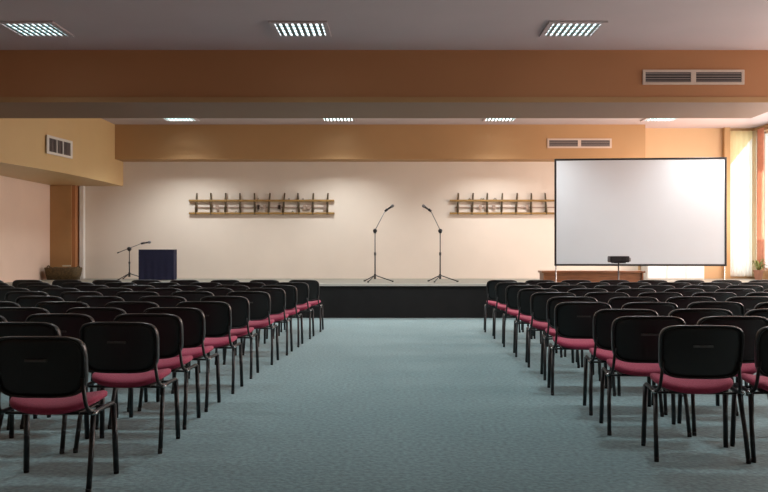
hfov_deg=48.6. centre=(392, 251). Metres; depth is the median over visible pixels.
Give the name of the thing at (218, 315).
chair
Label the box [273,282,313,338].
chair
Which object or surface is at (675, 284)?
chair
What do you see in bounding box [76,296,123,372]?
chair
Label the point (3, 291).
chair
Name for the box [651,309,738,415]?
chair
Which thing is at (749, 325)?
chair
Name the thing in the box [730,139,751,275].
sheer curtain
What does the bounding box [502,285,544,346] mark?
chair
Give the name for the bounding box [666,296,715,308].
chair
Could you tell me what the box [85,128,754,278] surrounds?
wall
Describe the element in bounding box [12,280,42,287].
chair
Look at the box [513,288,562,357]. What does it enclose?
chair
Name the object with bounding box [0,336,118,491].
chair
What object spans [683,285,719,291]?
chair
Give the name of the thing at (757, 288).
chair
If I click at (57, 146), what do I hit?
grille
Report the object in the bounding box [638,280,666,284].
chair
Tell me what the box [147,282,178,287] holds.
chair
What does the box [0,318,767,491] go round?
floor
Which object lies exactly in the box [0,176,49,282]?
wall
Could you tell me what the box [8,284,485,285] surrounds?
trim
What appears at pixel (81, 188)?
trim
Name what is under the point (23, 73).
ceiling beam
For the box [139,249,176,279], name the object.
draped table
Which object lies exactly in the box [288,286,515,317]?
stage skirt
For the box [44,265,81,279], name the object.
basket
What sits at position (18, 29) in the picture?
diffuser
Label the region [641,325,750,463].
chair
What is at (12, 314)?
chair
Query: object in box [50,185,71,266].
pillar
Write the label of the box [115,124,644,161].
ceiling beam
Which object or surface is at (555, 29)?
diffuser
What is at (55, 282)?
chair
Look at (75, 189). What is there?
trim
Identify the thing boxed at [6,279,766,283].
floor
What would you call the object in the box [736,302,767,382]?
chair
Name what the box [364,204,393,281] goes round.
microphone stand
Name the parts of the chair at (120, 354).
leg, leg, backrest, seat, leg, rail, leg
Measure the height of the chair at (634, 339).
0.824 m
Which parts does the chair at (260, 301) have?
leg, backrest, seat, rail, leg, leg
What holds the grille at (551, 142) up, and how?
attached to the air vent at (551, 143)
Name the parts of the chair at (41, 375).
leg, rail, leg, backrest, seat, leg, rail, leg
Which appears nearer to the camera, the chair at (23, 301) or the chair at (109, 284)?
the chair at (23, 301)
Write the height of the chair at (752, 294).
0.824 m
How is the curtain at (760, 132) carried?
hanging from the rail
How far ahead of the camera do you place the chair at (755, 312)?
6.54 m
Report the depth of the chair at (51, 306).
7.51 m
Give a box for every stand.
[117,241,150,279]
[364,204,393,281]
[422,204,458,282]
[611,262,625,279]
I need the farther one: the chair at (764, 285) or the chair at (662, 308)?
the chair at (764, 285)
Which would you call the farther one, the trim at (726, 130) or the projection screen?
the trim at (726, 130)
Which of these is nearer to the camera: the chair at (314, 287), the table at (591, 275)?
the chair at (314, 287)
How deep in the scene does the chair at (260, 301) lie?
9.50 m
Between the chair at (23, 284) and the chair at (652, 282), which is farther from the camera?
the chair at (652, 282)
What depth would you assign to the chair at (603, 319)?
6.57 m
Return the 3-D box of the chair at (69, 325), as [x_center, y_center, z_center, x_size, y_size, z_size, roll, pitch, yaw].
[-2.369,0.848,6.248,0.565,0.824,0.505,0,0,2]
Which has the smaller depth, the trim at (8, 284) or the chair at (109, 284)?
the chair at (109, 284)
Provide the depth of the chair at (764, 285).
12.28 m
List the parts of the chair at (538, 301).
leg, leg, rail, seat, backrest, leg, leg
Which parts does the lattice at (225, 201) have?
post, post, post, post, post, rail, rail, rail, post, post, post, post, post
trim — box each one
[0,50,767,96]
[0,97,767,101]
[0,102,767,117]
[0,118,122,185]
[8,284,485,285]
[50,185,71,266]
[72,185,78,266]
[79,186,84,278]
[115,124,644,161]
[723,127,729,278]
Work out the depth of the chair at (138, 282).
13.37 m
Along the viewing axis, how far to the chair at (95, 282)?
13.36 m
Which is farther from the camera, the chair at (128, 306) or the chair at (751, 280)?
the chair at (751, 280)
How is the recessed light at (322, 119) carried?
in the ceiling
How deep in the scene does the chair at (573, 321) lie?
7.47 m
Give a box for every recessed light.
[0,21,74,36]
[161,118,198,121]
[268,21,330,36]
[321,118,354,121]
[482,118,517,121]
[539,21,607,36]
[640,118,679,121]
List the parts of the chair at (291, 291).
backrest, seat, leg, leg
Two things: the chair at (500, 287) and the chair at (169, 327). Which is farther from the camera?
the chair at (500, 287)
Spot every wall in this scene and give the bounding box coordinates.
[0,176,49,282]
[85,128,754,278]
[755,124,767,279]
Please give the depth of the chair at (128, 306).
7.50 m
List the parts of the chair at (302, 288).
backrest, seat, leg, leg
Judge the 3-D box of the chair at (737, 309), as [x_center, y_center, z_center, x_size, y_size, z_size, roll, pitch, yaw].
[2.862,0.848,7.680,0.565,0.824,0.505,0,0,5]
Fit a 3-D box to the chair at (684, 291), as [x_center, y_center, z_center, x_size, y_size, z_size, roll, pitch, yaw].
[3.517,0.848,10.396,0.565,0.824,0.505,0,0,5]
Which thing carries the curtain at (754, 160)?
hanging from the rail
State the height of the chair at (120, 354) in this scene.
0.824 m
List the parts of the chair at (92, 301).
backrest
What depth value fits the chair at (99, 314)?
6.70 m
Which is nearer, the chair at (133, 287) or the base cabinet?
the chair at (133, 287)
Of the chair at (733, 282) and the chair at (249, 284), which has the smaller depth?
the chair at (249, 284)
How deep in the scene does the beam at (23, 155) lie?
16.56 m
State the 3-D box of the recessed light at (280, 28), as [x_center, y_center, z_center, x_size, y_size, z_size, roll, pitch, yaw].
[-1.170,-2.829,10.800,0.720,0.022,0.720,0,0,0]
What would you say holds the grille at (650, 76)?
attached to the air vent at (649, 77)
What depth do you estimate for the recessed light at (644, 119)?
18.17 m
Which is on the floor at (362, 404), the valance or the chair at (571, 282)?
the chair at (571, 282)
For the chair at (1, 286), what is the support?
on the floor at (362, 404)
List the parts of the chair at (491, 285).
leg, seat, backrest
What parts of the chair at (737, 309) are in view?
backrest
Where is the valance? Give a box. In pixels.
[730,131,751,163]
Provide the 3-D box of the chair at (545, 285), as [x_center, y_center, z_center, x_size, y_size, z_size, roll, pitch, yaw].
[2.339,0.848,12.521,0.565,0.824,0.505,0,0,5]
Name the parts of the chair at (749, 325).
leg, leg, backrest, seat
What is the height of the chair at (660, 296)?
0.824 m
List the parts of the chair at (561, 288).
backrest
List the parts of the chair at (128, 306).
backrest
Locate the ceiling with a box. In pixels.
[0,0,767,127]
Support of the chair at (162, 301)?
on the floor at (362, 404)
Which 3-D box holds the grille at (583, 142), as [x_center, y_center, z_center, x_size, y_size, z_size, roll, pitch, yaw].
[4.505,-2.420,18.922,0.640,0.140,0.015,0,0,0]
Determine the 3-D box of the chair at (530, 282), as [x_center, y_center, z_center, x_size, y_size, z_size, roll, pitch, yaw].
[2.326,0.848,13.517,0.565,0.824,0.505,0,0,5]
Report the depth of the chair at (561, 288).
11.26 m
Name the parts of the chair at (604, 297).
leg, backrest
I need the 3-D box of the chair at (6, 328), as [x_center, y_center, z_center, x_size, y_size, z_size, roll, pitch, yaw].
[-2.331,0.848,5.524,0.565,0.824,0.505,0,0,2]
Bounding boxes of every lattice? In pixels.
[189,193,333,214]
[450,193,553,214]
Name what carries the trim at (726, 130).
attached to the wall at (152, 204)
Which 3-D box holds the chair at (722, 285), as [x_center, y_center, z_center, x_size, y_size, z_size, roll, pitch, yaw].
[4.677,0.848,12.498,0.565,0.824,0.505,0,0,4]
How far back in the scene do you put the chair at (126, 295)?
9.46 m
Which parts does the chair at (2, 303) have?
backrest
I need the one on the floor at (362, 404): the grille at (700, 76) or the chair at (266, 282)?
the chair at (266, 282)
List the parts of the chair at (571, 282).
backrest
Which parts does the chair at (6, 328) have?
leg, backrest, leg, leg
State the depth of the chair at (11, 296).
9.47 m
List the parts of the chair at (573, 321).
leg, leg, rail, seat, backrest, leg, leg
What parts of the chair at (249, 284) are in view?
backrest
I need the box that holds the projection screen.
[554,157,726,281]
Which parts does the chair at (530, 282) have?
backrest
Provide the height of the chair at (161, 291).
0.824 m
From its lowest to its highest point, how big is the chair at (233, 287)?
0.824 m
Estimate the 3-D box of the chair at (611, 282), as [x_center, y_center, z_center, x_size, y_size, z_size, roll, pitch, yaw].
[3.490,0.848,13.524,0.565,0.824,0.505,0,0,5]
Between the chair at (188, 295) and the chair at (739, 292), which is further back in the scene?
the chair at (739, 292)
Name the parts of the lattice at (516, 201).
post, post, post, post, rail, rail, rail, post, post, post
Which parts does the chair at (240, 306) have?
backrest, seat, rail, leg, leg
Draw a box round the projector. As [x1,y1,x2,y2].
[607,256,630,261]
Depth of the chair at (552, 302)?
8.37 m
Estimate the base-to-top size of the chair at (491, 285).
0.824 m
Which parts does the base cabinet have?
door, door, door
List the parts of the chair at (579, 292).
backrest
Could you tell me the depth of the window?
19.23 m
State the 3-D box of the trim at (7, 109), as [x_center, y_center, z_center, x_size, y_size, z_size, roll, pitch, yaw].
[-1.065,-2.106,12.645,13.370,0.012,1.410,0,0,0]
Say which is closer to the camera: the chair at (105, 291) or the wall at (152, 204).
the chair at (105, 291)
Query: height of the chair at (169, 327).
0.824 m
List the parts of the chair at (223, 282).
backrest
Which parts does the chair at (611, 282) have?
backrest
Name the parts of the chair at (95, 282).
backrest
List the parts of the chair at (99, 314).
backrest, leg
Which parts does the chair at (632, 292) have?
backrest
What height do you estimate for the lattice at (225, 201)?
0.494 m
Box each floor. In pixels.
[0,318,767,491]
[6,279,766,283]
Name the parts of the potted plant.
pot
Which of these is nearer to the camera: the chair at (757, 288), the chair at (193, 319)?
the chair at (193, 319)
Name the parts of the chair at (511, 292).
leg, leg, seat, backrest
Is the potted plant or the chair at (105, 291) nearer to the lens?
the chair at (105, 291)
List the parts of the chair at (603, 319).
leg, leg, rail, seat, backrest, leg, leg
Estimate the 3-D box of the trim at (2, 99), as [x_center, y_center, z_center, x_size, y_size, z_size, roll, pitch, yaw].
[-1.065,-2.139,11.932,13.370,0.073,0.015,0,0,0]
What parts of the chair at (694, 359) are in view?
leg, rail, leg, seat, backrest, leg, rail, leg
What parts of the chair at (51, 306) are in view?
backrest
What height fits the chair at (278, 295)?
0.824 m
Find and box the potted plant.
[752,259,766,279]
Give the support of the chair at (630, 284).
on the floor at (362, 404)
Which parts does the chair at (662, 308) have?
leg, backrest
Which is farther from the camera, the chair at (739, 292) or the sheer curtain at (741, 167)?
the sheer curtain at (741, 167)
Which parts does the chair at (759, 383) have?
leg, rail, leg, seat, backrest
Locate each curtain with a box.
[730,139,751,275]
[752,130,756,276]
[757,127,764,267]
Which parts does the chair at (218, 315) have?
leg, backrest, seat, leg, rail, leg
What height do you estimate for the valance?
0.780 m
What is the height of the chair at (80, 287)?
0.824 m
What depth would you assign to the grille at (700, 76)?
11.95 m
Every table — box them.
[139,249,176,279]
[538,270,644,281]
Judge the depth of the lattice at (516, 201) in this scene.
19.43 m
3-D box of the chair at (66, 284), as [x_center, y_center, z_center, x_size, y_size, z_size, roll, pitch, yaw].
[-4.566,0.848,12.521,0.565,0.824,0.505,0,0,1]
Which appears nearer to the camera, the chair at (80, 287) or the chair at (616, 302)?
the chair at (616, 302)
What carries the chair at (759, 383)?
on the floor at (362, 404)
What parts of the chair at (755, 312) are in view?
backrest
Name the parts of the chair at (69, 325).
leg, backrest, leg, leg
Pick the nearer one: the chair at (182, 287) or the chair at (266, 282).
the chair at (182, 287)
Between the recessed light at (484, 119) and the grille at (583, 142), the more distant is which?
the grille at (583, 142)
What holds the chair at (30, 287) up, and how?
on the floor at (362, 404)
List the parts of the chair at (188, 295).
backrest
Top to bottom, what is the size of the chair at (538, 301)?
0.824 m
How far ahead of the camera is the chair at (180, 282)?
13.32 m
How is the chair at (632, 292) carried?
on the floor at (362, 404)
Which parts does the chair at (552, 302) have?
leg, leg, rail, seat, backrest, leg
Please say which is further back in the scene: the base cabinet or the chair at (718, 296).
the base cabinet
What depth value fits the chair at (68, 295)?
9.44 m
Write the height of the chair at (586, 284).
0.824 m
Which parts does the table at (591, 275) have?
panel, panel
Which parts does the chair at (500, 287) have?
leg, leg, seat, backrest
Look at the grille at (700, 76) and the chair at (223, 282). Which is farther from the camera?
the chair at (223, 282)
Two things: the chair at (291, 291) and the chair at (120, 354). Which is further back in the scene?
the chair at (291, 291)
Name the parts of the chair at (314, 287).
backrest, seat, leg, leg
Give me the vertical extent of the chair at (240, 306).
0.824 m
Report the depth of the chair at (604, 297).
9.26 m
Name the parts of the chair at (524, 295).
leg, leg, rail, seat, backrest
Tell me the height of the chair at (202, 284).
0.824 m
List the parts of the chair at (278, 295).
leg, backrest, seat, rail, leg, leg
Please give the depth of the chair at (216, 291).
10.35 m
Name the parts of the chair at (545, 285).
backrest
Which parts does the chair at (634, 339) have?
leg, leg, rail, seat, backrest, leg, leg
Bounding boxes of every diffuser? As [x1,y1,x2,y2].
[9,24,60,34]
[275,24,325,34]
[550,24,595,34]
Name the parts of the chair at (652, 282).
backrest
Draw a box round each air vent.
[46,135,72,158]
[547,139,611,147]
[642,70,744,84]
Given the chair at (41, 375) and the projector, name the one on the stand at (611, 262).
the projector
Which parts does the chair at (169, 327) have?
leg, leg, backrest, seat, leg, rail, leg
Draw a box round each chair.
[0,285,14,287]
[0,288,29,300]
[0,301,20,306]
[0,307,49,321]
[0,315,37,430]
[0,322,89,453]
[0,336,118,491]
[5,291,48,301]
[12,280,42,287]
[15,296,63,306]
[17,282,50,287]
[20,313,118,429]
[26,285,61,290]
[35,301,93,391]
[42,288,79,296]
[52,280,81,286]
[60,291,102,300]
[61,282,93,287]
[66,307,147,411]
[73,322,179,453]
[74,285,108,290]
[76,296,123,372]
[92,280,121,284]
[95,288,132,295]
[104,282,136,287]
[105,301,172,379]
[108,313,200,429]
[116,291,159,300]
[120,285,154,290]
[132,280,160,284]
[138,296,200,378]
[138,307,220,411]
[144,288,181,295]
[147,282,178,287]
[167,285,201,290]
[170,280,198,284]
[171,291,223,364]
[171,301,242,393]
[189,282,221,287]
[195,288,242,354]
[197,296,258,378]
[211,280,239,284]
[214,285,257,333]
[223,291,278,364]
[233,282,272,338]
[242,288,292,355]
[250,280,285,331]
[258,285,302,346]
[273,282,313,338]
[286,280,323,331]
[484,280,520,332]
[492,282,532,338]
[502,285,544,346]
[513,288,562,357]
[521,280,554,331]
[525,292,579,367]
[532,282,569,338]
[540,297,600,380]
[545,285,585,346]
[547,302,615,395]
[561,280,590,284]
[562,288,607,356]
[576,292,628,366]
[577,282,609,287]
[583,309,663,416]
[594,285,629,291]
[599,316,691,436]
[600,280,628,284]
[608,297,658,308]
[609,302,682,396]
[615,288,655,296]
[618,282,650,287]
[637,292,681,301]
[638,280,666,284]
[639,285,674,291]
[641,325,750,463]
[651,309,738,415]
[658,282,690,287]
[664,288,704,295]
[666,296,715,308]
[675,280,703,284]
[677,316,767,435]
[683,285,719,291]
[686,302,747,395]
[692,292,736,301]
[698,282,731,288]
[711,280,741,284]
[715,289,754,296]
[725,285,763,291]
[725,296,767,312]
[727,309,767,403]
[730,326,767,462]
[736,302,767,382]
[738,282,767,289]
[745,292,767,296]
[749,280,767,281]
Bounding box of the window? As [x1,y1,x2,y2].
[764,131,767,269]
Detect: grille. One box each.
[49,138,69,155]
[549,140,577,145]
[581,140,609,145]
[646,72,690,81]
[696,72,741,81]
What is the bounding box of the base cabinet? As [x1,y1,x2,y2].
[641,266,703,278]
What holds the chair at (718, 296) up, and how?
on the floor at (362, 404)
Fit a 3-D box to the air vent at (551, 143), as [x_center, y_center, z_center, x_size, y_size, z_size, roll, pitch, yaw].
[4.150,-2.420,18.920,1.430,0.210,0.020,0,0,0]
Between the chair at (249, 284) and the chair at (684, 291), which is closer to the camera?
the chair at (684, 291)
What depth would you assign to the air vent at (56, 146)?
16.03 m
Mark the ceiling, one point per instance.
(94, 24)
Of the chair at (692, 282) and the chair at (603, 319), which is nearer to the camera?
the chair at (603, 319)
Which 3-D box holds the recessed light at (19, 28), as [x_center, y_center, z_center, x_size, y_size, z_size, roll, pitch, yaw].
[-4.540,-2.829,10.800,0.720,0.022,0.720,0,0,0]
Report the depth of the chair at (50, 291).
10.31 m
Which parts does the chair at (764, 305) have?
backrest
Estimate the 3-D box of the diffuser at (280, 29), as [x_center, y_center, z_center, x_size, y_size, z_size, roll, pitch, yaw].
[-1.170,-2.836,10.800,0.600,0.004,0.600,0,0,0]
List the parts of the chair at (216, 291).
backrest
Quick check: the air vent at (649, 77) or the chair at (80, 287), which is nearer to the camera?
the chair at (80, 287)
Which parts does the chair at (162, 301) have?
backrest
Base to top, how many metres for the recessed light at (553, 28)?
0.022 m
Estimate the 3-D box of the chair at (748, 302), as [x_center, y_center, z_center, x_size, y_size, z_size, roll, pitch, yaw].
[3.530,0.848,8.548,0.565,0.824,0.505,0,0,3]
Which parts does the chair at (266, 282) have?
backrest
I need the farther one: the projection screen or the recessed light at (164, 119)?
the recessed light at (164, 119)
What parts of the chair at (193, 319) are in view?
leg, leg, backrest, seat, leg, rail, leg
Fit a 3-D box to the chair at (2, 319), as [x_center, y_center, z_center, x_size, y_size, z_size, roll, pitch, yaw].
[-2.977,0.848,6.223,0.565,0.824,0.505,0,0,2]
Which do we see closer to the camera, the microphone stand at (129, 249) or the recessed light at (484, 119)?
the recessed light at (484, 119)
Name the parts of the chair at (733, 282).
backrest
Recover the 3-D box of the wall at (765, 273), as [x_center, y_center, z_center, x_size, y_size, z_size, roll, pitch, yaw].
[8.450,-0.790,7.750,0.300,4.100,23.500,0,0,0]
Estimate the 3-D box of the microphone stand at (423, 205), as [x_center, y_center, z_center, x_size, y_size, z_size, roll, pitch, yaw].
[0.904,-0.180,17.370,0.671,1.580,0.582,0,0,-39]
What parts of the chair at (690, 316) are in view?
leg, leg, backrest, leg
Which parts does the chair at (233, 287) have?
backrest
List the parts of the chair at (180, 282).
backrest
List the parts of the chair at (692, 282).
backrest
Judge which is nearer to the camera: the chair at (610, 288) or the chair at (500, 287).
the chair at (610, 288)
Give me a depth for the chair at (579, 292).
10.17 m
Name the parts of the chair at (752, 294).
backrest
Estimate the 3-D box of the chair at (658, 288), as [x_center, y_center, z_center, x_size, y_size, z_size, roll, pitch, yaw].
[3.502,0.848,11.435,0.565,0.824,0.505,0,0,3]

